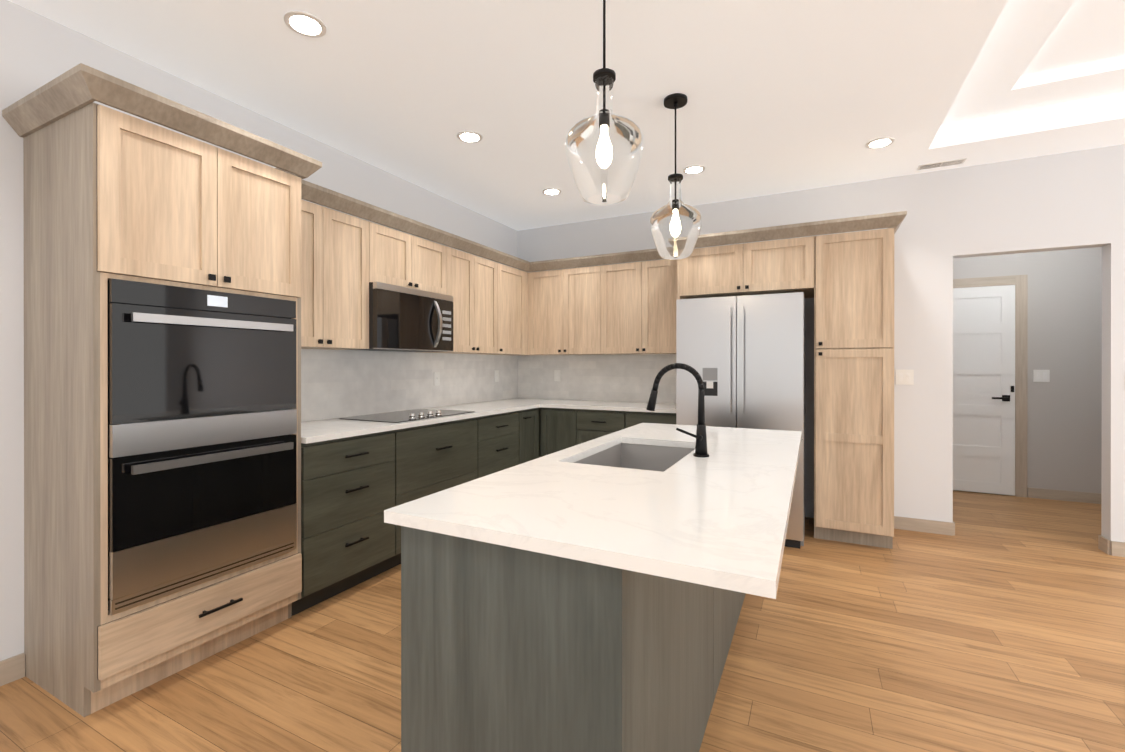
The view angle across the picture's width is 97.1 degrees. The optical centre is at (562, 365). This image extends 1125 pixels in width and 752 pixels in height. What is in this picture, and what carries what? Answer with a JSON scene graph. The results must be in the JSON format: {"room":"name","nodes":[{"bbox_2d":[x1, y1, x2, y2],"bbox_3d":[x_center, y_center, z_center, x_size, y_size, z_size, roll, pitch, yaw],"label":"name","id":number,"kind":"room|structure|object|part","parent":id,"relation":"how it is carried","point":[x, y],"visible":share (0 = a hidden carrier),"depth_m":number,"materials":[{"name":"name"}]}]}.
{"room":"kitchen","nodes":[
{"label":"kitchen","id":0,"kind":"room"},
{"bbox_2d":[0,0,517,660],"bbox_3d":[-2.485,-0.097,1.625,0.120,2.740,8.840,0,0,27],"label":"wall","id":1,"kind":"structure","parent":0,"point":[36,50],"depth_m":2.06,"materials":[{"name":"white paint"}]},
{"bbox_2d":[0,653,24,685],"bbox_3d":[-3.310,1.228,-0.158,0.013,0.095,4.910,0,0,27],"label":"baseboard","id":2,"kind":"structure","parent":1,"relation":"attached to","point":[12,669],"depth_m":2.00,"materials":[{"name":"brown wood"}]},
{"bbox_2d":[301,200,372,349],"bbox_3d":[-1.546,-0.520,2.978,0.330,0.830,0.677,0,0,27],"label":"upper cabinet","id":3,"kind":"object","parent":1,"relation":"attached to","point":[347,259],"depth_m":2.98,"materials":[{"name":"brown wood"}]},
{"bbox_2d":[301,349,516,421],"bbox_3d":[-1.165,0.124,4.091,0.008,0.462,3.004,0,0,27],"label":"tile backsplash","id":4,"kind":"structure","parent":1,"relation":"attached to","point":[341,383],"depth_m":3.82,"materials":[{"name":"grey tile"}]},
{"bbox_2d":[434,372,439,385],"bbox_3d":[-1.072,0.114,4.250,0.012,0.116,0.072,0,0,27],"label":"electrical outlet","id":5,"kind":"object","parent":4,"relation":"attached to","point":[436,378],"visible":1,"depth_m":4.24,"materials":[{"name":"white plastic"}]},
{"bbox_2d":[495,370,498,381],"bbox_3d":[-0.666,0.107,5.053,0.012,0.116,0.072,0,0,27],"label":"electrical outlet","id":6,"kind":"object","parent":4,"relation":"attached to","point":[496,375],"visible":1,"depth_m":5.05,"materials":[{"name":"white plastic"}]},
{"bbox_2d":[373,223,448,294],"bbox_3d":[-1.222,-0.738,3.619,0.330,0.395,0.759,0,0,27],"label":"upper cabinet","id":7,"kind":"object","parent":1,"relation":"attached to","point":[402,259],"depth_m":3.52,"materials":[{"name":"brown wood"}]},
{"bbox_2d":[351,282,452,351],"bbox_3d":[-1.166,-0.323,3.591,0.457,0.427,0.756,0,0,27],"label":"microwave","id":8,"kind":"object","parent":7,"relation":"attached to","point":[403,319],"visible":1,"depth_m":3.43,"materials":[{"name":"black glass"}]},
{"bbox_2d":[421,247,504,354],"bbox_3d":[-0.880,-0.522,4.297,0.330,0.830,0.760,0,0,27],"label":"upper cabinet","id":9,"kind":"object","parent":1,"relation":"attached to","point":[476,284],"depth_m":4.23,"materials":[{"name":"brown wood"}]},
{"bbox_2d":[505,265,527,355],"bbox_3d":[-0.627,-0.523,4.796,0.330,0.830,0.597,0,0,27],"label":"upper cabinet","id":10,"kind":"object","parent":1,"relation":"attached to","point":[516,281],"depth_m":4.81,"materials":[{"name":"brown wood"}]},
{"bbox_2d":[301,183,533,271],"bbox_3d":[-0.923,-0.978,3.781,0.060,0.085,2.677,0,0,27],"label":"crown molding","id":11,"kind":"structure","parent":10,"relation":"attached to","point":[322,196],"depth_m":3.40,"materials":[{"name":"brown wood"}]},
{"bbox_2d":[0,490,1124,751],"bbox_3d":[1.705,1.324,0.496,8.620,0.100,10.600,0,0,27],"label":"floor","id":12,"kind":"structure","parent":0,"point":[996,622],"depth_m":2.09,"materials":[{"name":"brown wood"}]},
{"bbox_2d":[23,102,301,716],"bbox_3d":[-1.731,0.169,2.244,0.663,2.205,0.800,0,0,27],"label":"tall cabinet","id":13,"kind":"object","parent":12,"relation":"on","point":[109,193],"visible":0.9,"depth_m":1.92,"materials":[{"name":"brown wood"}]},
{"bbox_2d":[2,74,89,137],"bbox_3d":[-1.953,-0.975,1.873,0.600,0.085,0.060,0,0,27],"label":"crown molding","id":14,"kind":"structure","parent":13,"relation":"attached to","point":[45,105],"depth_m":1.87,"materials":[{"name":"brown wood"}]},
{"bbox_2d":[62,63,321,186],"bbox_3d":[-1.439,-0.976,2.095,0.060,0.085,0.920,0,0,27],"label":"crown molding","id":15,"kind":"structure","parent":13,"relation":"attached to","point":[75,88],"depth_m":1.94,"materials":[{"name":"brown wood"}]},
{"bbox_2d":[108,279,296,614],"bbox_3d":[-1.702,0.293,2.229,0.628,1.213,0.714,0,0,27],"label":"double wall oven","id":16,"kind":"object","parent":13,"relation":"in","point":[202,449],"visible":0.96,"depth_m":2.03,"materials":[{"name":"black glass"}]},
{"bbox_2d":[292,429,399,615],"bbox_3d":[-1.430,0.829,2.888,0.620,0.884,0.616,0,0,27],"label":"base cabinet","id":17,"kind":"object","parent":12,"relation":"on","point":[353,488],"depth_m":2.71,"materials":[{"name":"green wood"}]},
{"bbox_2d":[400,417,479,563],"bbox_3d":[-1.104,0.828,3.533,0.620,0.884,0.831,0,0,27],"label":"base cabinet","id":18,"kind":"object","parent":12,"relation":"on","point":[434,458],"depth_m":3.36,"materials":[{"name":"green wood"}]},
{"bbox_2d":[480,410,523,477],"bbox_3d":[-0.771,0.827,4.192,0.620,0.884,0.645,0,0,27],"label":"base cabinet","id":19,"kind":"object","parent":12,"relation":"on","point":[502,434],"depth_m":4.05,"materials":[{"name":"green wood"}]},
{"bbox_2d":[524,407,539,462],"bbox_3d":[-0.572,0.826,4.585,0.620,0.884,0.348,0,0,27],"label":"base cabinet","id":20,"kind":"object","parent":12,"relation":"on","point":[531,416],"depth_m":4.50,"materials":[{"name":"green wood"}]},
{"bbox_2d":[301,398,552,443],"bbox_3d":[-0.880,0.370,3.947,0.646,0.030,3.004,0,0,27],"label":"countertop","id":21,"kind":"structure","parent":20,"relation":"on","point":[323,430],"depth_m":3.16,"materials":[{"name":"white stone"}]},
{"bbox_2d":[339,409,474,422],"bbox_3d":[-1.077,0.336,3.547,0.510,0.040,0.800,0,0,27],"label":"cooktop","id":22,"kind":"object","parent":21,"relation":"in","point":[404,416],"visible":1,"depth_m":3.41,"materials":[{"name":"black glass"}]},
{"bbox_2d":[540,407,583,456],"bbox_3d":[0.117,0.826,4.779,0.430,0.884,0.620,0,0,27],"label":"base cabinet","id":23,"kind":"object","parent":12,"relation":"on","point":[562,428],"depth_m":4.51,"materials":[{"name":"green wood"}]},
{"bbox_2d":[401,526,745,751],"bbox_3d":[0.301,0.830,2.025,0.617,0.884,2.035,0,0,27],"label":"kitchen island","id":24,"kind":"object","parent":12,"relation":"on","point":[506,649],"visible":0.62,"depth_m":1.12,"materials":[{"name":"grey wood"}]},
{"bbox_2d":[384,423,801,598],"bbox_3d":[0.428,0.373,1.963,0.895,0.030,2.090,0,0,27],"label":"island countertop","id":25,"kind":"structure","parent":24,"relation":"on","point":[718,517],"depth_m":1.25,"materials":[{"name":"white stone"}]},
{"bbox_2d":[574,443,694,471],"bbox_3d":[0.319,0.502,2.080,0.453,0.227,0.748,0,0,27],"label":"undermount sink","id":26,"kind":"object","parent":25,"relation":"in","point":[645,457],"visible":0.12,"depth_m":2.41,"materials":[{"name":"silver metal"}]},
{"bbox_2d":[646,363,708,457],"bbox_3d":[0.455,0.174,1.992,0.254,0.368,0.093,0,0,27],"label":"kitchen faucet","id":27,"kind":"object","parent":25,"relation":"on","point":[700,436],"visible":1,"depth_m":1.96,"materials":[{"name":"black metal"}]},
{"bbox_2d":[584,409,631,441],"bbox_3d":[0.466,0.826,4.603,0.567,0.884,0.620,0,0,27],"label":"base cabinet","id":28,"kind":"object","parent":12,"relation":"on","point":[597,423],"depth_m":4.31,"materials":[{"name":"green wood"}]},
{"bbox_2d":[541,399,675,412],"bbox_3d":[0.507,0.369,4.568,1.243,0.030,0.646,0,0,27],"label":"countertop","id":29,"kind":"structure","parent":28,"relation":"on","point":[557,403],"depth_m":4.42,"materials":[{"name":"white stone"}]},
{"bbox_2d":[632,411,675,425],"bbox_3d":[0.844,0.826,4.412,0.501,0.884,0.620,0,0,27],"label":"base cabinet","id":30,"kind":"object","parent":12,"relation":"on","point":[637,417],"depth_m":4.12,"materials":[{"name":"green wood"}]},
{"bbox_2d":[676,292,804,548],"bbox_3d":[1.433,0.382,3.948,0.880,1.775,0.860,0,0,27],"label":"refrigerator","id":31,"kind":"object","parent":12,"relation":"on","point":[743,357],"visible":0.56,"depth_m":3.57,"materials":[{"name":"grey metal"}]},
{"bbox_2d":[813,228,893,548],"bbox_3d":[2.168,0.167,3.743,0.484,2.204,0.620,0,0,27],"label":"tall cabinet","id":32,"kind":"object","parent":12,"relation":"on","point":[845,281],"depth_m":3.47,"materials":[{"name":"brown wood"}]},
{"bbox_2d":[8,0,1124,230],"bbox_3d":[1.705,-1.716,0.491,8.620,0.500,10.600,0,0,27],"label":"ceiling","id":33,"kind":"structure","parent":0,"point":[784,96],"depth_m":2.62,"materials":[{"name":"white paint"}]},
{"bbox_2d":[284,11,325,37],"bbox_3d":[-1.105,-1.464,2.136,0.164,0.007,0.164,0,0,27],"label":"recessed light","id":34,"kind":"object","parent":33,"relation":"in","point":[305,24],"visible":1,"depth_m":2.13,"materials":[{"name":"white paint"}]},
{"bbox_2d":[457,131,482,142],"bbox_3d":[-0.596,-1.466,3.189,0.164,0.007,0.164,0,0,27],"label":"recessed light","id":35,"kind":"object","parent":33,"relation":"in","point":[469,136],"visible":1,"depth_m":3.17,"materials":[{"name":"white paint"}]},
{"bbox_2d":[542,188,560,194],"bbox_3d":[-0.090,-1.467,4.200,0.164,0.007,0.164,0,0,27],"label":"recessed light","id":36,"kind":"object","parent":33,"relation":"in","point":[551,191],"visible":1,"depth_m":4.18,"materials":[{"name":"white paint"}]},
{"bbox_2d":[564,0,644,204],"bbox_3d":[0.150,-1.031,1.782,0.286,0.871,0.286,0,0,27],"label":"pendant light","id":37,"kind":"object","parent":33,"relation":"hanging from","point":[604,73],"depth_m":1.82,"materials":[{"name":"clear glass"}]},
{"bbox_3d":[0.150,-0.811,1.783,0.286,0.430,0.286,0,0,27],"label":"pendant light shade","id":38,"kind":"part","parent":37,"relation":"part of","materials":[{"name":"clear glass"}]},
{"bbox_2d":[649,93,701,259],"bbox_3d":[0.624,-1.033,2.742,0.286,0.871,0.286,0,0,27],"label":"pendant light","id":39,"kind":"object","parent":33,"relation":"hanging from","point":[675,101],"depth_m":2.77,"materials":[{"name":"clear glass"}]},
{"bbox_3d":[0.624,-0.812,2.742,0.286,0.430,0.286,0,0,27],"label":"pendant light shade","id":40,"kind":"part","parent":39,"relation":"part of","materials":[{"name":"clear glass"}]},
{"bbox_2d":[683,165,704,173],"bbox_3d":[0.985,-1.466,3.724,0.164,0.007,0.164,0,0,27],"label":"recessed light","id":41,"kind":"object","parent":33,"relation":"in","point":[694,169],"visible":1,"depth_m":3.71,"materials":[{"name":"white paint"}]},
{"bbox_2d":[865,137,894,148],"bbox_3d":[2.093,-1.466,3.276,0.164,0.007,0.164,0,0,27],"label":"recessed light","id":42,"kind":"object","parent":33,"relation":"in","point":[879,142],"visible":1,"depth_m":3.26,"materials":[{"name":"white paint"}]},
{"bbox_2d":[916,158,966,170],"bbox_3d":[2.761,-1.466,3.624,0.280,0.007,0.105,0,0,27],"label":"ceiling vent","id":43,"kind":"object","parent":33,"relation":"in","point":[942,164],"visible":1,"depth_m":3.62,"materials":[{"name":"white metal"}]},
{"bbox_2d":[517,144,1124,554],"bbox_3d":[3.328,-0.100,3.573,8.500,2.740,0.120,0,0,27],"label":"wall","id":44,"kind":"structure","parent":0,"point":[1066,200],"depth_m":3.75,"materials":[{"name":"white paint"}]},
{"bbox_2d":[528,265,607,354],"bbox_3d":[0.105,-0.523,4.946,0.846,0.830,0.330,0,0,27],"label":"upper cabinet","id":45,"kind":"object","parent":44,"relation":"attached to","point":[568,308],"depth_m":4.79,"materials":[{"name":"brown wood"}]},
{"bbox_2d":[530,249,676,271],"bbox_3d":[0.365,-0.979,4.583,1.515,0.085,0.087,0,0,27],"label":"crown molding","id":46,"kind":"structure","parent":45,"relation":"attached to","point":[648,254],"depth_m":4.61,"materials":[{"name":"brown wood"}]},
{"bbox_2d":[517,354,675,402],"bbox_3d":[0.370,0.123,4.994,1.873,0.462,0.008,0,0,27],"label":"tile backsplash","id":47,"kind":"structure","parent":44,"relation":"attached to","point":[623,377],"depth_m":5.00,"materials":[{"name":"grey tile"}]},
{"bbox_2d":[554,370,560,380],"bbox_3d":[-0.054,0.107,5.195,0.072,0.116,0.012,0,0,27],"label":"electrical outlet","id":48,"kind":"object","parent":47,"relation":"attached to","point":[557,375],"visible":1,"depth_m":5.19,"materials":[{"name":"white plastic"}]},
{"bbox_2d":[608,259,676,354],"bbox_3d":[0.755,-0.522,4.618,0.847,0.830,0.330,0,0,27],"label":"upper cabinet","id":49,"kind":"object","parent":44,"relation":"attached to","point":[620,309],"depth_m":4.45,"materials":[{"name":"brown wood"}]},
{"bbox_2d":[677,236,816,299],"bbox_3d":[1.519,-0.749,4.070,0.970,0.374,0.620,0,0,27],"label":"upper cabinet","id":50,"kind":"object","parent":44,"relation":"attached to","point":[784,265],"depth_m":3.78,"materials":[{"name":"brown wood"}]},
{"bbox_2d":[667,211,906,254],"bbox_3d":[1.579,-0.978,3.672,1.593,0.085,0.083,0,0,27],"label":"crown molding","id":51,"kind":"structure","parent":50,"relation":"attached to","point":[894,220],"depth_m":3.59,"materials":[{"name":"brown wood"}]},
{"bbox_2d":[896,370,913,384],"bbox_3d":[2.646,0.089,3.841,0.115,0.116,0.012,0,0,27],"label":"light switch","id":52,"kind":"object","parent":44,"relation":"attached to","point":[904,377],"visible":1,"depth_m":3.84,"materials":[{"name":"white plastic"}]},
{"bbox_2d":[894,516,1124,556],"bbox_3d":[4.835,1.223,2.805,5.115,0.095,0.135,0,0,27],"label":"baseboard","id":53,"kind":"structure","parent":44,"relation":"attached to","point":[942,528],"depth_m":3.74,"materials":[{"name":"brown wood"}]},
{"bbox_2d":[953,247,1101,495],"bbox_3d":[4.340,-0.102,4.910,2.700,2.740,0.100,0,0,27],"label":"wall","id":54,"kind":"structure","parent":0,"point":[1064,428],"depth_m":4.66,"materials":[{"name":"grey paint"}]},
{"bbox_2d":[953,285,1014,494],"bbox_3d":[4.009,0.238,4.976,0.810,2.035,0.078,0,0,27],"label":"hall door","id":55,"kind":"structure","parent":54,"relation":"in","point":[983,389],"depth_m":4.91,"materials":[{"name":"white wood"}]},
{"bbox_2d":[953,275,1027,497],"bbox_3d":[4.022,0.197,5.002,0.998,2.141,0.020,0,0,27],"label":"door frame","id":56,"kind":"structure","parent":54,"relation":"attached to","point":[1020,282],"depth_m":4.79,"materials":[{"name":"brown wood"}]},
{"bbox_2d":[1033,370,1049,381],"bbox_3d":[4.564,0.098,4.732,0.115,0.116,0.012,0,0,27],"label":"light switch","id":57,"kind":"object","parent":54,"relation":"attached to","point":[1041,375],"visible":1,"depth_m":4.73,"materials":[{"name":"white plastic"}]},
{"bbox_2d":[1027,487,1100,503],"bbox_3d":[4.952,1.221,4.537,1.070,0.095,0.013,0,0,27],"label":"baseboard","id":58,"kind":"structure","parent":54,"relation":"attached to","point":[1072,496],"depth_m":4.66,"materials":[{"name":"brown wood"}]}
]}

